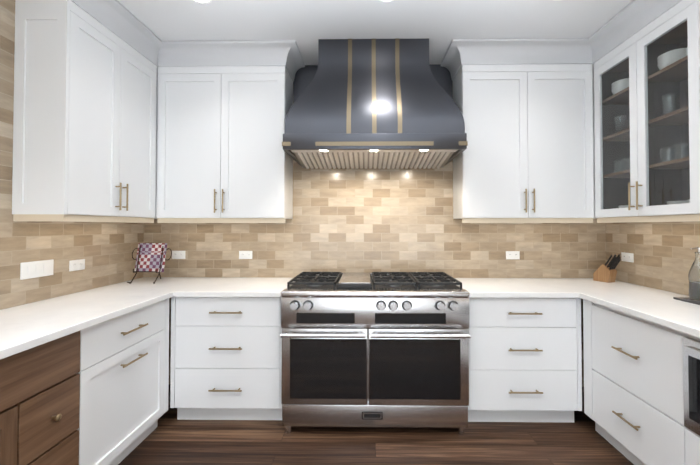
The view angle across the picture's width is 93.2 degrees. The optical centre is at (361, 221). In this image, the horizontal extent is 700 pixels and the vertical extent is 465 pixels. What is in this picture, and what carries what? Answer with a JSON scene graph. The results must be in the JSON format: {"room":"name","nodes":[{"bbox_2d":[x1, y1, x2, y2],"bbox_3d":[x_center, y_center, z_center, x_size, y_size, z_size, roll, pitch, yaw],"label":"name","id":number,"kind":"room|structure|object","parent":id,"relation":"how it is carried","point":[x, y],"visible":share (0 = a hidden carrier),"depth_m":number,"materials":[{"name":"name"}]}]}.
{"room":"kitchen","nodes":[
{"label":"kitchen","id":0,"kind":"room"},
{"bbox_2d":[0,0,143,309],"bbox_3d":[-1.969,-0.015,0.363,0.100,2.745,5.000,0,-1,1],"label":"wall","id":1,"kind":"structure","parent":0,"point":[104,250],"depth_m":1.97,"materials":[{"name":"tile"}]},
{"bbox_2d":[20,259,53,279],"bbox_3d":[-1.892,0.279,1.933,0.009,0.095,0.192,0,-1,1],"label":"switch plate","id":2,"kind":"object","parent":1,"relation":"attached to","point":[33,269],"visible":1,"depth_m":1.92,"materials":[{"name":"white plastic"}]},
{"bbox_2d":[69,259,84,270],"bbox_3d":[-1.889,0.290,2.198,0.008,0.070,0.115,0,-1,1],"label":"electrical outlet","id":3,"kind":"object","parent":1,"relation":"attached to","point":[74,265],"visible":1,"depth_m":2.19,"materials":[{"name":"white plastic"}]},
{"bbox_2d":[12,0,156,222],"bbox_3d":[-1.731,-0.676,2.190,0.326,1.363,0.775,0,-1,1],"label":"upper cabinet","id":4,"kind":"object","parent":1,"relation":"attached to","point":[84,122],"visible":0.98,"depth_m":1.89,"materials":[{"name":"white wood"}]},
{"bbox_2d":[71,0,162,59],"bbox_3d":[-1.564,-1.289,2.079,0.123,0.141,0.750,0,-1,1],"label":"crown molding","id":5,"kind":"structure","parent":4,"relation":"attached to","point":[120,21],"depth_m":2.18,"materials":[{"name":"grey wood"}]},
{"bbox_2d":[154,67,169,221],"bbox_3d":[-1.710,-0.687,2.725,0.354,1.325,0.288,0,-1,1],"label":"strip","id":6,"kind":"object","parent":1,"relation":"attached to","point":[160,200],"depth_m":2.58,"materials":[{"name":"white wood"}]},
{"bbox_2d":[143,81,605,386],"bbox_3d":[0.094,0.024,2.886,4.160,2.745,0.100,0,-1,1],"label":"wall","id":7,"kind":"structure","parent":0,"point":[372,220],"depth_m":2.84,"materials":[{"name":"tile"}]},
{"bbox_2d":[172,251,184,258],"bbox_3d":[-1.577,0.288,2.848,0.115,0.070,0.008,0,-1,1],"label":"electrical outlet","id":8,"kind":"object","parent":7,"relation":"attached to","point":[178,254],"visible":1,"depth_m":2.85,"materials":[{"name":"white plastic"}]},
{"bbox_2d":[166,66,292,221],"bbox_3d":[-1.095,-0.687,2.717,0.996,1.325,0.288,0,-1,1],"label":"upper cabinet","id":9,"kind":"object","parent":7,"relation":"attached to","point":[222,156],"depth_m":2.58,"materials":[{"name":"white wood"}]},
{"bbox_2d":[149,40,299,71],"bbox_3d":[-1.048,-1.281,2.538,1.107,0.141,0.122,0,-1,1],"label":"crown molding","id":10,"kind":"structure","parent":9,"relation":"attached to","point":[285,53],"depth_m":2.55,"materials":[{"name":"grey wood"}]},
{"bbox_2d":[288,51,304,81],"bbox_3d":[-0.544,-1.279,2.727,0.105,0.141,0.271,0,-1,1],"label":"crown molding","id":11,"kind":"structure","parent":9,"relation":"attached to","point":[301,63],"depth_m":2.78,"materials":[{"name":"grey"}]},
{"bbox_2d":[239,251,251,258],"bbox_3d":[-0.997,0.288,2.840,0.115,0.070,0.008,0,-1,1],"label":"electrical outlet","id":12,"kind":"object","parent":7,"relation":"attached to","point":[245,254],"visible":1,"depth_m":2.84,"materials":[{"name":"white plastic"}]},
{"bbox_2d":[282,38,467,168],"bbox_3d":[0.089,-0.900,2.548,1.368,0.903,0.602,0,-1,1],"label":"range hood","id":13,"kind":"object","parent":7,"relation":"attached to","point":[374,103],"visible":1,"depth_m":2.35,"materials":[{"name":"grey metal"}]},
{"bbox_2d":[506,251,519,258],"bbox_3d":[1.283,0.287,2.811,0.115,0.070,0.008,0,-1,1],"label":"electrical outlet","id":14,"kind":"object","parent":7,"relation":"attached to","point":[512,254],"visible":1,"depth_m":2.81,"materials":[{"name":"white plastic"}]},
{"bbox_2d":[453,64,596,219],"bbox_3d":[1.277,-0.688,2.686,0.996,1.325,0.288,0,-1,1],"label":"upper cabinet","id":15,"kind":"object","parent":7,"relation":"attached to","point":[527,155],"depth_m":2.55,"materials":[{"name":"white wood"}]},
{"bbox_2d":[445,38,597,71],"bbox_3d":[1.225,-1.282,2.511,1.107,0.141,0.127,0,-1,1],"label":"crown molding","id":16,"kind":"structure","parent":15,"relation":"attached to","point":[460,52],"depth_m":2.52,"materials":[{"name":"grey wood"}]},
{"bbox_2d":[118,0,632,64],"bbox_3d":[0.061,-1.418,0.358,4.160,0.060,5.200,0,-1,1],"label":"ceiling","id":17,"kind":"structure","parent":0,"point":[306,25],"depth_m":2.23,"materials":[{"name":"white paint"}]},
{"bbox_2d":[193,0,211,3],"bbox_3d":[-0.978,-1.359,2.001,0.130,0.005,0.130,0,-1,1],"label":"recessed light","id":18,"kind":"object","parent":17,"relation":"in","point":[204,1],"visible":1,"depth_m":2.04,"materials":[{"name":"white"}]},
{"bbox_2d":[118,384,633,464],"bbox_3d":[0.061,1.387,0.315,4.160,0.060,5.200,0,-1,1],"label":"floor","id":19,"kind":"structure","parent":0,"point":[171,439],"depth_m":2.05,"materials":[{"name":"brown wood"}]},
{"bbox_2d":[0,330,80,464],"bbox_3d":[-1.593,0.928,1.013,0.630,0.880,1.040,0,-1,1],"label":"base cabinet","id":20,"kind":"object","parent":19,"relation":"on","point":[39,401],"visible":0.98,"depth_m":1.35,"materials":[{"name":"brown wood"}]},
{"bbox_2d":[0,277,199,359],"bbox_3d":[-1.585,0.480,1.670,0.630,0.035,2.358,0,-1,1],"label":"countertop","id":21,"kind":"structure","parent":20,"relation":"on","point":[24,327],"depth_m":1.73,"materials":[{"name":"white stone"}]},
{"bbox_2d":[127,243,171,283],"bbox_3d":[-1.663,0.325,2.612,0.336,0.303,0.231,0,-1,5],"label":"cookbook stand","id":22,"kind":"object","parent":21,"relation":"on","point":[150,257],"visible":1,"depth_m":2.60,"materials":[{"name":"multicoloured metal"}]},
{"bbox_2d":[77,298,168,464],"bbox_3d":[-1.580,0.941,1.888,0.635,0.880,0.710,0,-1,1],"label":"base cabinet","id":23,"kind":"object","parent":19,"relation":"on","point":[124,376],"visible":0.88,"depth_m":1.80,"materials":[{"name":"white wood"}]},
{"bbox_2d":[170,297,281,419],"bbox_3d":[-0.907,0.951,2.515,0.768,0.880,0.635,0,-1,1],"label":"base cabinet","id":24,"kind":"object","parent":19,"relation":"on","point":[226,358],"visible":0.94,"depth_m":2.24,"materials":[{"name":"white wood"}]},
{"bbox_2d":[176,277,292,296],"bbox_3d":[-0.890,0.494,2.525,0.738,0.035,0.631,0,-1,1],"label":"countertop","id":25,"kind":"structure","parent":24,"relation":"on","point":[207,286],"depth_m":2.37,"materials":[{"name":"white stone"}]},
{"bbox_2d":[280,272,470,434],"bbox_3d":[0.088,0.902,2.428,1.218,0.975,0.749,0,-1,1],"label":"range","id":26,"kind":"object","parent":19,"relation":"on","point":[375,349],"visible":1,"depth_m":2.13,"materials":[{"name":"silver metal"}]},
{"bbox_2d":[468,298,581,422],"bbox_3d":[1.085,0.951,2.490,0.768,0.880,0.635,0,-1,1],"label":"base cabinet","id":27,"kind":"object","parent":19,"relation":"on","point":[525,359],"visible":0.88,"depth_m":2.21,"materials":[{"name":"white wood"}]},
{"bbox_2d":[455,278,575,297],"bbox_3d":[1.055,0.493,2.500,0.712,0.035,0.631,0,-1,1],"label":"countertop","id":28,"kind":"structure","parent":27,"relation":"on","point":[477,287],"depth_m":2.33,"materials":[{"name":"white stone"}]},
{"bbox_2d":[583,299,686,464],"bbox_3d":[1.741,0.941,1.845,0.635,0.880,0.710,0,-1,1],"label":"base cabinet","id":29,"kind":"object","parent":19,"relation":"on","point":[633,392],"visible":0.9,"depth_m":1.77,"materials":[{"name":"white wood"}]},
{"bbox_2d":[536,278,699,337],"bbox_3d":[1.724,0.476,1.377,0.656,0.035,2.858,0,-1,1],"label":"countertop","id":30,"kind":"structure","parent":29,"relation":"on","point":[657,306],"depth_m":1.95,"materials":[{"name":"white stone"}]},
{"bbox_2d":[593,254,620,282],"bbox_3d":[1.944,0.365,2.609,0.077,0.224,0.186,0,-1,-19],"label":"knife block","id":31,"kind":"object","parent":30,"relation":"on","point":[606,272],"visible":1,"depth_m":2.58,"materials":[{"name":"brown wood"}]},
{"bbox_2d":[673,247,699,304],"bbox_3d":[1.951,0.306,1.858,0.150,0.319,0.280,0,-1,1],"label":"dish soap","id":32,"kind":"object","parent":30,"relation":"on","point":[694,284],"visible":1,"depth_m":1.90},
{"bbox_2d":[683,334,699,464],"bbox_3d":[1.732,0.930,1.180,0.635,0.880,0.620,0,-1,1],"label":"base cabinet","id":33,"kind":"object","parent":19,"relation":"on","point":[691,366],"visible":0.96,"depth_m":1.45,"materials":[{"name":"white wood"}]},
{"bbox_2d":[606,221,699,295],"bbox_3d":[2.091,-0.016,0.311,0.100,2.745,5.000,0,-1,1],"label":"wall","id":34,"kind":"structure","parent":0,"point":[664,255],"depth_m":2.32,"materials":[{"name":"tile"}]},
{"bbox_2d":[621,252,633,262],"bbox_3d":[2.063,0.279,2.572,0.008,0.070,0.115,0,-1,1],"label":"electrical outlet","id":35,"kind":"object","parent":34,"relation":"attached to","point":[627,257],"visible":1,"depth_m":2.57,"materials":[{"name":"white plastic"}]},
{"bbox_2d":[593,0,699,222],"bbox_3d":[1.899,-0.677,2.131,0.326,1.363,0.800,0,-1,1],"label":"upper cabinet","id":36,"kind":"object","parent":34,"relation":"attached to","point":[647,185],"visible":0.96,"depth_m":2.11,"materials":[{"name":"white wood"}]},
{"bbox_2d":[613,160,623,172],"bbox_3d":[1.903,-0.399,2.442,0.076,0.100,0.076,0,-1,1],"label":"tumbler","id":37,"kind":"object","parent":36,"relation":"in","point":[618,167],"depth_m":2.42,"materials":[{"name":"clear glass"}]},
{"bbox_2d":[611,78,628,94],"bbox_3d":[1.923,-0.964,2.422,0.156,0.109,0.156,0,-1,1],"label":"bowls","id":38,"kind":"object","parent":36,"relation":"in","point":[621,84],"depth_m":2.39,"materials":[{"name":"white ceramic"}]},
{"bbox_2d":[614,115,625,132],"bbox_3d":[1.893,-0.700,2.422,0.068,0.140,0.068,0,-1,1],"label":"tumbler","id":39,"kind":"object","parent":36,"relation":"in","point":[619,119],"depth_m":2.40,"materials":[{"name":"clear"}]},
{"bbox_2d":[623,157,629,169],"bbox_3d":[1.902,-0.401,2.352,0.076,0.100,0.076,0,-1,1],"label":"tumbler","id":40,"kind":"object","parent":36,"relation":"in","point":[625,161],"depth_m":2.34,"materials":[{"name":"clear glass"}]},
{"bbox_2d":[589,0,681,59],"bbox_3d":[1.720,-1.289,2.028,0.105,0.141,0.780,0,-1,1],"label":"crown molding","id":41,"kind":"structure","parent":36,"relation":"attached to","point":[629,20],"depth_m":2.17,"materials":[{"name":"grey wood"}]},
{"bbox_2d":[660,147,673,161],"bbox_3d":[1.898,-0.405,2.051,0.076,0.100,0.076,0,-1,1],"label":"tumbler","id":42,"kind":"object","parent":36,"relation":"in","point":[668,156],"depth_m":2.03,"materials":[{"name":"clear glass"}]},
{"bbox_2d":[662,93,676,114],"bbox_3d":[1.888,-0.706,2.031,0.068,0.140,0.068,0,-1,1],"label":"cup","id":43,"kind":"object","parent":36,"relation":"in","point":[669,96],"depth_m":2.01,"materials":[{"name":"clear"}]},
{"bbox_2d":[657,48,685,69],"bbox_3d":[1.918,-0.970,2.031,0.156,0.109,0.156,0,-1,1],"label":"bowls","id":44,"kind":"object","parent":36,"relation":"in","point":[681,53],"depth_m":1.99,"materials":[{"name":"white ceramic"}]},
{"bbox_2d":[666,201,686,204],"bbox_3d":[1.917,-0.089,1.996,0.120,0.065,0.120,0,-1,1],"label":"plates","id":45,"kind":"object","parent":36,"relation":"in","point":[673,202],"depth_m":1.97,"materials":[{"name":"white ceramic"}]},
{"bbox_2d":[673,143,688,158],"bbox_3d":[1.897,-0.407,1.961,0.076,0.100,0.076,0,-1,1],"label":"tumbler","id":46,"kind":"object","parent":36,"relation":"in","point":[684,151],"depth_m":1.94,"materials":[{"name":"clear glass"}]}
]}

